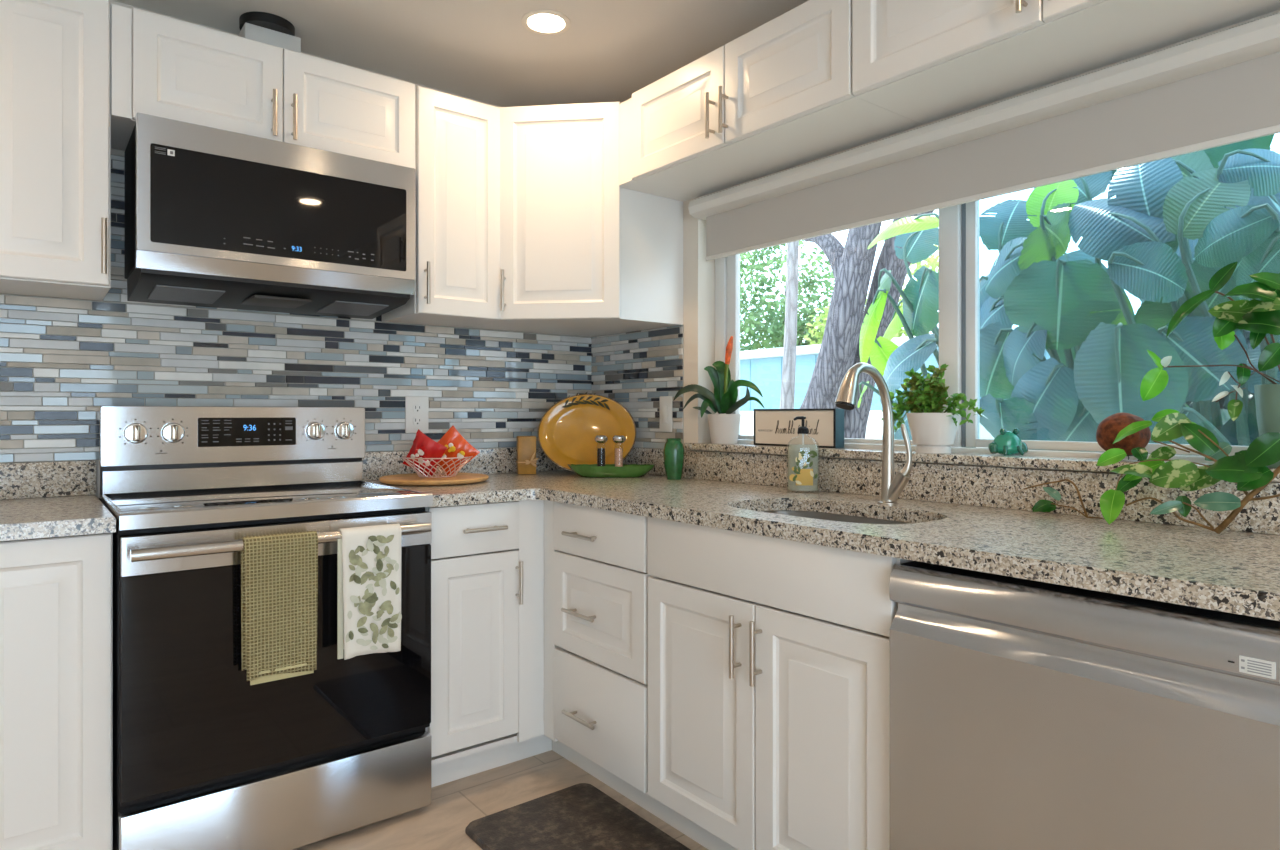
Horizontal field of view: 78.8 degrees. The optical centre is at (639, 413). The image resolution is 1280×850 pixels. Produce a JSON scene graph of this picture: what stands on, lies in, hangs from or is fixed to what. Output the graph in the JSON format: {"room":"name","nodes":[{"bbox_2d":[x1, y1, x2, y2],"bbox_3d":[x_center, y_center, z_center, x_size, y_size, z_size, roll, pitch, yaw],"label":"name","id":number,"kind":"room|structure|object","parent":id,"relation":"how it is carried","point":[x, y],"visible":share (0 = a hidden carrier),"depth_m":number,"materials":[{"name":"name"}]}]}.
{"room":"kitchen","nodes":[
{"label":"kitchen","id":0,"kind":"room"},
{"bbox_2d":[0,0,581,498],"bbox_3d":[-1.879,-0.045,2.188,4.450,2.395,0.120,0,0,-38],"label":"wall","id":1,"kind":"structure","parent":0,"point":[110,1],"depth_m":2.47,"materials":[{"name":"beige paint"}]},
{"bbox_2d":[0,0,110,300],"bbox_3d":[-1.736,-0.720,1.994,0.615,0.764,0.360,0,0,-38],"label":"upper cabinet","id":2,"kind":"object","parent":1,"relation":"attached to","point":[55,55],"visible":1,"depth_m":2.00,"materials":[{"name":"white wood"}]},
{"bbox_2d":[111,4,414,168],"bbox_3d":[-1.164,-0.948,2.446,0.840,0.300,0.360,0,0,-38],"label":"upper cabinet","id":3,"kind":"object","parent":1,"relation":"attached to","point":[162,66],"visible":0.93,"depth_m":2.29,"materials":[{"name":"white wood"}]},
{"bbox_2d":[238,11,300,52],"bbox_3d":[-1.190,-1.170,2.499,0.172,0.144,0.185,0,0,-38],"label":"vent duct","id":4,"kind":"object","parent":3,"relation":"on","point":[268,28],"visible":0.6,"depth_m":2.44,"materials":[{"name":"white paint"}]},
{"bbox_2d":[125,113,415,318],"bbox_3d":[-1.142,-0.566,2.431,0.760,0.452,0.388,0,0,-38],"label":"microwave","id":5,"kind":"object","parent":3,"relation":"attached to","point":[216,218],"visible":1,"depth_m":2.26,"materials":[{"name":"silver metal"}]},
{"bbox_2d":[127,268,409,318],"bbox_3d":[-1.144,-0.373,2.434,0.736,0.068,0.365,0,0,-38],"label":"hood","id":6,"kind":"object","parent":5,"relation":"attached to","point":[283,290],"depth_m":2.34,"materials":[{"name":"grey metal"}]},
{"bbox_2d":[0,149,591,462],"bbox_3d":[-1.231,-0.330,2.617,2.600,0.932,0.009,0,0,-38],"label":"tile backsplash","id":7,"kind":"structure","parent":1,"relation":"attached to","point":[62,360],"depth_m":2.57,"materials":[{"name":"grey tile"}]},
{"bbox_2d":[405,396,427,432],"bbox_3d":[-0.834,0.002,2.919,0.090,0.138,0.009,0,0,-38],"label":"wall outlet","id":8,"kind":"object","parent":7,"relation":"attached to","point":[416,407],"visible":0.99,"depth_m":2.91,"materials":[{"name":"white plastic"}]},
{"bbox_2d":[413,417,421,424],"bbox_3d":[-0.833,0.026,2.917,0.034,0.030,0.002,0,0,-38],"label":"socket","id":9,"kind":"object","parent":8,"relation":"attached to","point":[416,420],"depth_m":2.92,"materials":[{"name":"white plastic"}]},
{"bbox_2d":[413,404,421,411],"bbox_3d":[-0.833,-0.022,2.917,0.034,0.030,0.002,0,0,-38],"label":"socket","id":10,"kind":"object","parent":8,"relation":"attached to","point":[416,407],"depth_m":2.92,"materials":[{"name":"white plastic"}]},
{"bbox_2d":[382,86,499,327],"bbox_3d":[-0.706,-0.718,2.807,0.320,0.760,0.360,0,0,-38],"label":"upper cabinet","id":11,"kind":"object","parent":1,"relation":"attached to","point":[457,139],"visible":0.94,"depth_m":2.69,"materials":[{"name":"white wood"}]},
{"bbox_2d":[464,102,682,336],"bbox_3d":[-0.268,-0.718,2.982,0.636,0.760,0.628,0,0,-38],"label":"upper cabinet","id":12,"kind":"object","parent":1,"relation":"attached to","point":[584,254],"visible":0.86,"depth_m":2.77,"materials":[{"name":"white wood"}]},
{"bbox_2d":[112,0,808,106],"bbox_3d":[-0.175,-1.283,0.029,4.450,0.080,5.620,0,0,-38],"label":"ceiling","id":13,"kind":"structure","parent":0,"point":[481,50],"depth_m":2.57,"materials":[{"name":"white paint"}]},
{"bbox_2d":[521,9,570,34],"bbox_3d":[-0.298,-1.239,2.472,0.156,0.006,0.156,0,0,-38],"label":"recessed light","id":14,"kind":"object","parent":13,"relation":"in","point":[544,22],"visible":1,"depth_m":2.47,"materials":[{"name":"beige"}]},
{"bbox_2d":[292,750,707,849],"bbox_3d":[-0.175,1.177,0.029,4.450,0.050,5.620,0,0,-38],"label":"floor","id":15,"kind":"structure","parent":0,"point":[441,824],"depth_m":2.28,"materials":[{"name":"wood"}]},
{"bbox_2d":[0,532,112,849],"bbox_3d":[-1.652,0.714,1.866,0.607,0.876,0.665,0,0,-38],"label":"base cabinet","id":16,"kind":"object","parent":15,"relation":"on","point":[56,593],"visible":0.81,"depth_m":1.76,"materials":[{"name":"white wood"}]},
{"bbox_2d":[0,460,115,540],"bbox_3d":[-1.733,0.205,1.809,0.810,0.136,0.654,0,0,-38],"label":"countertop","id":17,"kind":"structure","parent":16,"relation":"on","point":[57,498],"depth_m":2.10,"materials":[{"name":"stone"}]},
{"bbox_2d":[99,406,432,849],"bbox_3d":[-1.080,0.564,2.255,0.760,1.176,0.718,0,0,-38],"label":"range","id":18,"kind":"object","parent":15,"relation":"on","point":[205,757],"visible":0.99,"depth_m":2.05,"materials":[{"name":"silver metal"}]},
{"bbox_2d":[106,481,415,511],"bbox_3d":[-1.093,0.240,2.271,0.734,0.013,0.580,0,0,-38],"label":"cooktop","id":19,"kind":"object","parent":18,"relation":"in","point":[193,496],"depth_m":2.27,"materials":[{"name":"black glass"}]},
{"bbox_2d":[241,531,317,684],"bbox_3d":[-0.902,0.481,1.955,0.171,0.360,0.051,0,0,-38],"label":"dish towel","id":20,"kind":"object","parent":18,"relation":"hanging from","point":[279,572],"visible":1,"depth_m":1.93,"materials":[{"name":"fabric"}]},
{"bbox_2d":[337,523,401,659],"bbox_3d":[-0.727,0.473,2.090,0.168,0.343,0.055,0,0,-38],"label":"dish towel","id":21,"kind":"object","parent":18,"relation":"hanging from","point":[369,616],"visible":1,"depth_m":2.07,"materials":[{"name":"beige fabric"}]},
{"bbox_2d":[425,500,551,787],"bbox_3d":[-0.617,0.714,2.683,0.484,0.876,0.665,0,0,-38],"label":"base cabinet","id":22,"kind":"object","parent":15,"relation":"on","point":[487,559],"visible":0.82,"depth_m":2.42,"materials":[{"name":"white wood"}]},
{"bbox_2d":[465,783,690,849],"bbox_3d":[0.027,1.145,1.839,0.420,0.015,1.160,0,0,-38],"label":"floor mat","id":23,"kind":"object","parent":15,"relation":"on","point":[581,816],"visible":1,"depth_m":2.14,"materials":[{"name":"rubber"}]},
{"bbox_2d":[544,500,671,825],"bbox_3d":[0.054,0.714,2.551,0.665,0.876,0.631,0,0,-38],"label":"base cabinet","id":24,"kind":"object","parent":15,"relation":"on","point":[596,576],"visible":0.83,"depth_m":2.30,"materials":[{"name":"white wood"}]},
{"bbox_2d":[647,517,911,849],"bbox_3d":[0.488,0.714,2.001,0.665,0.876,0.770,0,0,-38],"label":"base cabinet","id":25,"kind":"object","parent":15,"relation":"on","point":[768,657],"visible":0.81,"depth_m":1.77,"materials":[{"name":"white wood"}]},
{"bbox_2d":[362,447,1279,620],"bbox_3d":[0.191,0.204,2.089,1.022,0.138,2.600,0,0,-38],"label":"countertop","id":26,"kind":"structure","parent":25,"relation":"on","point":[975,518],"depth_m":1.76,"materials":[{"name":"stone"}]},
{"bbox_2d":[379,472,488,485],"bbox_3d":[-0.721,0.228,2.739,0.374,0.019,0.374,0,0,-38],"label":"round board","id":27,"kind":"object","parent":26,"relation":"on","point":[411,479],"visible":0.88,"depth_m":2.63,"materials":[{"name":"brown wood"}]},
{"bbox_2d":[401,456,472,477],"bbox_3d":[-0.713,0.184,2.745,0.246,0.071,0.246,0,0,-38],"label":"wire basket","id":28,"kind":"object","parent":27,"relation":"on","point":[419,474],"visible":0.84,"depth_m":2.68,"materials":[{"name":"white metal"}]},
{"bbox_2d":[402,429,446,476],"bbox_3d":[-0.747,0.144,2.698,0.179,0.185,0.068,0,0,30],"label":"snack bag","id":29,"kind":"object","parent":28,"relation":"in","point":[423,446],"visible":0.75,"depth_m":2.67,"materials":[{"name":"red plastic"}]},
{"bbox_2d":[437,426,479,475],"bbox_3d":[-0.669,0.138,2.764,0.194,0.198,0.066,0,0,17],"label":"snack bag","id":30,"kind":"object","parent":28,"relation":"in","point":[457,446],"visible":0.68,"depth_m":2.75,"materials":[{"name":"orange"}]},
{"bbox_2d":[516,436,538,473],"bbox_3d":[-0.447,0.163,3.106,0.086,0.150,0.084,0,0,-13],"label":"wooden canister","id":31,"kind":"object","parent":26,"relation":"on","point":[526,461],"visible":1,"depth_m":3.07,"materials":[{"name":"orange wood"}]},
{"bbox_2d":[538,392,635,470],"bbox_3d":[-0.210,0.071,3.105,0.392,0.322,0.090,0,0,-3],"label":"oval platter","id":32,"kind":"object","parent":26,"relation":"on","point":[567,430],"visible":0.87,"depth_m":3.12,"materials":[{"name":"yellow ceramic"}]},
{"bbox_2d":[567,464,655,477],"bbox_3d":[-0.107,0.214,2.948,0.336,0.048,0.132,0,0,0],"label":"dish","id":33,"kind":"object","parent":26,"relation":"on","point":[582,470],"visible":0.98,"depth_m":2.90,"materials":[{"name":"green ceramic"}]},
{"bbox_2d":[594,435,607,466],"bbox_3d":[-0.147,0.154,2.948,0.051,0.148,0.051,0,0,-38],"label":"mill","id":34,"kind":"object","parent":33,"relation":"in","point":[599,438],"visible":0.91,"depth_m":2.94,"materials":[{"name":"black glass"}]},
{"bbox_2d":[612,435,625,466],"bbox_3d":[-0.080,0.154,2.948,0.051,0.148,0.051,0,0,-38],"label":"mill","id":35,"kind":"object","parent":33,"relation":"in","point":[616,438],"visible":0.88,"depth_m":2.94,"materials":[{"name":"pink glass"}]},
{"bbox_2d":[663,438,684,479],"bbox_3d":[0.124,0.163,2.841,0.077,0.149,0.077,0,0,-38],"label":"vase","id":36,"kind":"object","parent":26,"relation":"on","point":[674,451],"visible":1,"depth_m":2.81,"materials":[{"name":"green ceramic"}]},
{"bbox_2d":[786,416,819,492],"bbox_3d":[0.499,0.122,2.386,0.100,0.231,0.063,0,0,0],"label":"soap bottle","id":37,"kind":"object","parent":26,"relation":"on","point":[802,458],"visible":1,"depth_m":2.36,"materials":[{"name":"clear glass"}]},
{"bbox_2d":[761,510,911,523],"bbox_3d":[0.475,0.376,1.950,0.360,0.202,0.593,0,0,-38],"label":"sink","id":38,"kind":"object","parent":26,"relation":"in","point":[816,515],"visible":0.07,"depth_m":2.14,"materials":[{"name":"silver metal"}]},
{"bbox_2d":[835,362,911,503],"bbox_3d":[0.602,0.053,2.005,0.234,0.371,0.093,0,0,-38],"label":"faucet","id":39,"kind":"object","parent":26,"relation":"on","point":[892,487],"visible":1,"depth_m":2.04,"materials":[{"name":"silver metal"}]},
{"bbox_2d":[1024,479,1102,518],"bbox_3d":[0.980,0.193,1.811,0.170,0.086,0.032,0,0,40],"label":"sprig","id":40,"kind":"object","parent":26,"relation":"on","point":[1042,505],"visible":1,"depth_m":1.83,"materials":[{"name":"green plant"}]},
{"bbox_2d":[1097,409,1279,533],"bbox_3d":[1.104,0.112,1.552,0.098,0.245,0.358,0,0,-38],"label":"pothos vine","id":41,"kind":"object","parent":26,"relation":"on","point":[1248,468],"visible":1,"depth_m":1.56,"materials":[{"name":"green plant"}]},
{"bbox_2d":[889,561,1279,849],"bbox_3d":[0.905,0.721,1.454,0.624,0.862,0.592,0,0,-38],"label":"dishwasher","id":42,"kind":"object","parent":15,"relation":"on","point":[1025,714],"visible":0.91,"depth_m":1.24,"materials":[{"name":"silver metal"}]},
{"bbox_2d":[1241,659,1271,675],"bbox_3d":[0.828,0.341,1.048,0.001,0.016,0.033,0,0,-38],"label":"print","id":43,"kind":"object","parent":42,"relation":"attached to","point":[1249,667],"depth_m":1.05,"materials":[{"name":"grey paper"}]},
{"bbox_2d":[633,10,1279,481],"bbox_3d":[1.550,-0.045,1.314,0.150,2.395,5.500,0,0,-38],"label":"wall","id":44,"kind":"structure","parent":0,"point":[698,273],"depth_m":2.90,"materials":[{"name":"beige paint"}]},
{"bbox_2d":[591,325,683,448],"bbox_3d":[-0.024,-0.101,3.180,0.009,0.474,0.601,0,0,-38],"label":"tile backsplash","id":45,"kind":"structure","parent":44,"relation":"attached to","point":[633,369],"depth_m":3.12,"materials":[{"name":"grey tile"}]},
{"bbox_2d":[660,396,671,431],"bbox_3d":[0.099,0.000,3.010,0.010,0.138,0.074,0,0,-38],"label":"light switch","id":46,"kind":"object","parent":45,"relation":"attached to","point":[665,401],"visible":1,"depth_m":3.00,"materials":[{"name":"white plastic"}]},
{"bbox_2d":[619,0,922,201],"bbox_3d":[0.333,-0.950,2.443,0.360,0.295,1.000,0,0,-38],"label":"upper cabinet","id":47,"kind":"object","parent":44,"relation":"attached to","point":[777,96],"visible":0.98,"depth_m":2.29,"materials":[{"name":"white wood"}]},
{"bbox_2d":[715,200,1248,462],"bbox_3d":[0.881,-0.333,2.226,0.060,0.930,1.860,0,0,-38],"label":"window","id":48,"kind":"structure","parent":44,"relation":"in","point":[959,225],"depth_m":2.19,"materials":[{"name":"white plastic"}]},
{"bbox_2d":[684,443,1279,480],"bbox_3d":[0.798,0.120,2.187,0.118,0.024,1.902,0,0,-38],"label":"window sill","id":49,"kind":"structure","parent":44,"relation":"attached to","point":[1040,462],"depth_m":2.06,"materials":[{"name":"stone"}]},
{"bbox_2d":[673,336,763,443],"bbox_3d":[0.293,-0.086,2.824,0.398,0.387,0.124,0,0,36],"label":"bromeliad","id":50,"kind":"object","parent":49,"relation":"on","point":[724,428],"visible":0.99,"depth_m":2.80,"materials":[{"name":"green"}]},
{"bbox_2d":[708,414,740,443],"bbox_3d":[0.305,0.053,2.816,0.124,0.107,0.124,0,0,-38],"label":"pot","id":51,"kind":"object","parent":50,"relation":"on","point":[724,428],"depth_m":2.77,"materials":[{"name":"beige ceramic"}]},
{"bbox_2d":[754,409,843,447],"bbox_3d":[0.520,0.045,2.583,0.047,0.124,0.346,0,0,-38],"label":"box sign","id":52,"kind":"object","parent":49,"relation":"on","point":[772,427],"visible":0.91,"depth_m":2.55,"materials":[{"name":"white wood"}]},
{"bbox_2d":[881,364,983,453],"bbox_3d":[0.815,-0.016,2.141,0.140,0.246,0.291,0,0,-32],"label":"potted herb","id":53,"kind":"object","parent":49,"relation":"on","point":[931,432],"visible":0.98,"depth_m":2.11,"materials":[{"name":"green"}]},
{"bbox_2d":[906,413,959,453],"bbox_3d":[0.809,0.052,2.151,0.140,0.110,0.140,0,0,-38],"label":"pot","id":54,"kind":"object","parent":53,"relation":"on","point":[933,433],"depth_m":2.10,"materials":[{"name":"beige ceramic"}]},
{"bbox_2d":[988,428,1027,455],"bbox_3d":[0.949,0.071,2.010,0.098,0.071,0.069,0,0,0],"label":"frog","id":55,"kind":"object","parent":49,"relation":"on","point":[1005,443],"visible":1,"depth_m":2.00,"materials":[{"name":"teal ceramic"}]},
{"bbox_2d":[1096,412,1150,460],"bbox_3d":[1.107,0.051,1.786,0.110,0.110,0.105,0,0,-8],"label":"shell","id":56,"kind":"object","parent":49,"relation":"on","point":[1108,429],"visible":0.64,"depth_m":1.75,"materials":[{"name":"brown"}]},
{"bbox_2d":[1140,262,1279,467],"bbox_3d":[1.196,-0.097,1.558,0.317,0.409,0.178,0,0,26],"label":"pothos","id":57,"kind":"object","parent":49,"relation":"on","point":[1260,315],"visible":0.98,"depth_m":1.54,"materials":[{"name":"green plant"}]},
{"bbox_2d":[1254,384,1279,467],"bbox_3d":[1.293,0.024,1.538,0.128,0.165,0.128,0,0,-38],"label":"pot","id":58,"kind":"object","parent":57,"relation":"on","point":[1267,396],"depth_m":1.53,"materials":[{"name":"white ceramic"}]},
{"bbox_2d":[688,12,1279,260],"bbox_3d":[0.783,-0.673,2.146,0.093,0.226,1.845,0,0,-38],"label":"roller blind","id":59,"kind":"object","parent":44,"relation":"attached to","point":[1220,88],"visible":1,"depth_m":1.91,"materials":[{"name":"white fabric"}]},
{"bbox_2d":[852,0,1279,123],"bbox_3d":[0.935,-0.950,1.680,0.360,0.295,0.940,0,0,-38],"label":"upper cabinet","id":60,"kind":"object","parent":44,"relation":"attached to","point":[920,61],"visible":1,"depth_m":1.76,"materials":[{"name":"white wood"}]},
{"label":"outside","id":61,"kind":"structure","parent":0,"visible":0},
{"bbox_3d":[13.997,1.262,17.825,39.850,0.020,55.000,0,0,-38],"label":"ground","id":62,"kind":"structure","parent":61,"visible":0},
{"bbox_2d":[740,240,834,350],"bbox_3d":[2.875,-1.889,17.913,2.542,6.301,3.812,0,0,-38],"label":"leafy tree","id":63,"kind":"object","parent":62,"relation":"on","point":[774,333],"visible":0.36,"depth_m":17.55,"materials":[{"name":"green plant"}]},
{"bbox_2d":[780,241,798,408],"bbox_3d":[1.515,-0.898,8.016,0.167,4.301,0.305,0,0,-38],"label":"slim tree","id":64,"kind":"object","parent":62,"relation":"on","point":[787,397],"visible":0.34,"depth_m":7.93,"materials":[{"name":"grey plant"}]},
{"bbox_2d":[800,222,881,408],"bbox_3d":[1.655,-1.081,6.871,0.532,4.755,1.572,0,0,-38],"label":"forked tree","id":65,"kind":"object","parent":62,"relation":"on","point":[851,264],"visible":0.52,"depth_m":6.64,"materials":[{"name":"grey plant"}]},
{"bbox_2d":[740,411,993,447],"bbox_3d":[1.187,0.607,10.837,0.240,1.290,8.140,0,0,-38],"label":"wall","id":66,"kind":"structure","parent":62,"relation":"on","point":[874,429],"depth_m":8.86,"materials":[{"name":"white paint"}]},
{"bbox_2d":[803,244,938,344],"bbox_3d":[4.552,-1.060,14.829,1.730,4.639,3.287,0,0,-38],"label":"leafy tree","id":67,"kind":"object","parent":62,"relation":"on","point":[933,262],"visible":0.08,"depth_m":14.94,"materials":[{"name":"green plant"}]},
{"bbox_2d":[844,210,933,438],"bbox_3d":[2.190,-0.760,6.677,0.315,4.051,1.433,0,0,-38],"label":"leaning tree","id":68,"kind":"object","parent":62,"relation":"on","point":[855,420],"visible":0.24,"depth_m":6.73,"materials":[{"name":"plant"}]},
{"bbox_2d":[740,327,1050,410],"bbox_3d":[3.486,0.107,12.396,2.280,2.290,11.800,0,0,-38],"label":"fence","id":69,"kind":"object","parent":62,"relation":"on","point":[762,367],"visible":0.06,"depth_m":12.47,"materials":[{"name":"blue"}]},
{"bbox_2d":[858,213,975,447],"bbox_3d":[1.643,0.009,4.644,0.668,2.503,1.066,0,0,36],"label":"banana plant","id":70,"kind":"object","parent":62,"relation":"on","point":[918,315],"visible":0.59,"depth_m":4.50,"materials":[{"name":"green plant"}]},
{"bbox_2d":[980,169,1197,451],"bbox_3d":[2.189,-0.012,3.880,1.793,2.568,1.438,0,0,-38],"label":"banana plant","id":71,"kind":"object","parent":62,"relation":"on","point":[1055,299],"visible":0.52,"depth_m":3.35,"materials":[{"name":"green plant"}]},
{"bbox_2d":[1058,134,1279,455],"bbox_3d":[2.384,-0.086,3.406,1.390,2.712,1.684,0,0,3],"label":"banana plant","id":72,"kind":"object","parent":62,"relation":"on","point":[1158,206],"visible":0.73,"depth_m":2.91,"materials":[{"name":"green plant"}]},
{"bbox_2d":[1148,188,1279,453],"bbox_3d":[2.712,0.023,2.966,1.250,2.494,1.149,0,0,16],"label":"banana plant","id":73,"kind":"object","parent":62,"relation":"on","point":[1265,258],"visible":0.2,"depth_m":3.06,"materials":[{"name":"green plant"}]},
{"bbox_2d":[1186,330,1253,408],"bbox_3d":[5.389,-0.424,3.781,1.282,3.694,7.468,0,0,-38],"label":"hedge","id":74,"kind":"object","parent":62,"relation":"on","point":[1223,403],"visible":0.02,"depth_m":5.11,"materials":[{"name":"green plant"}]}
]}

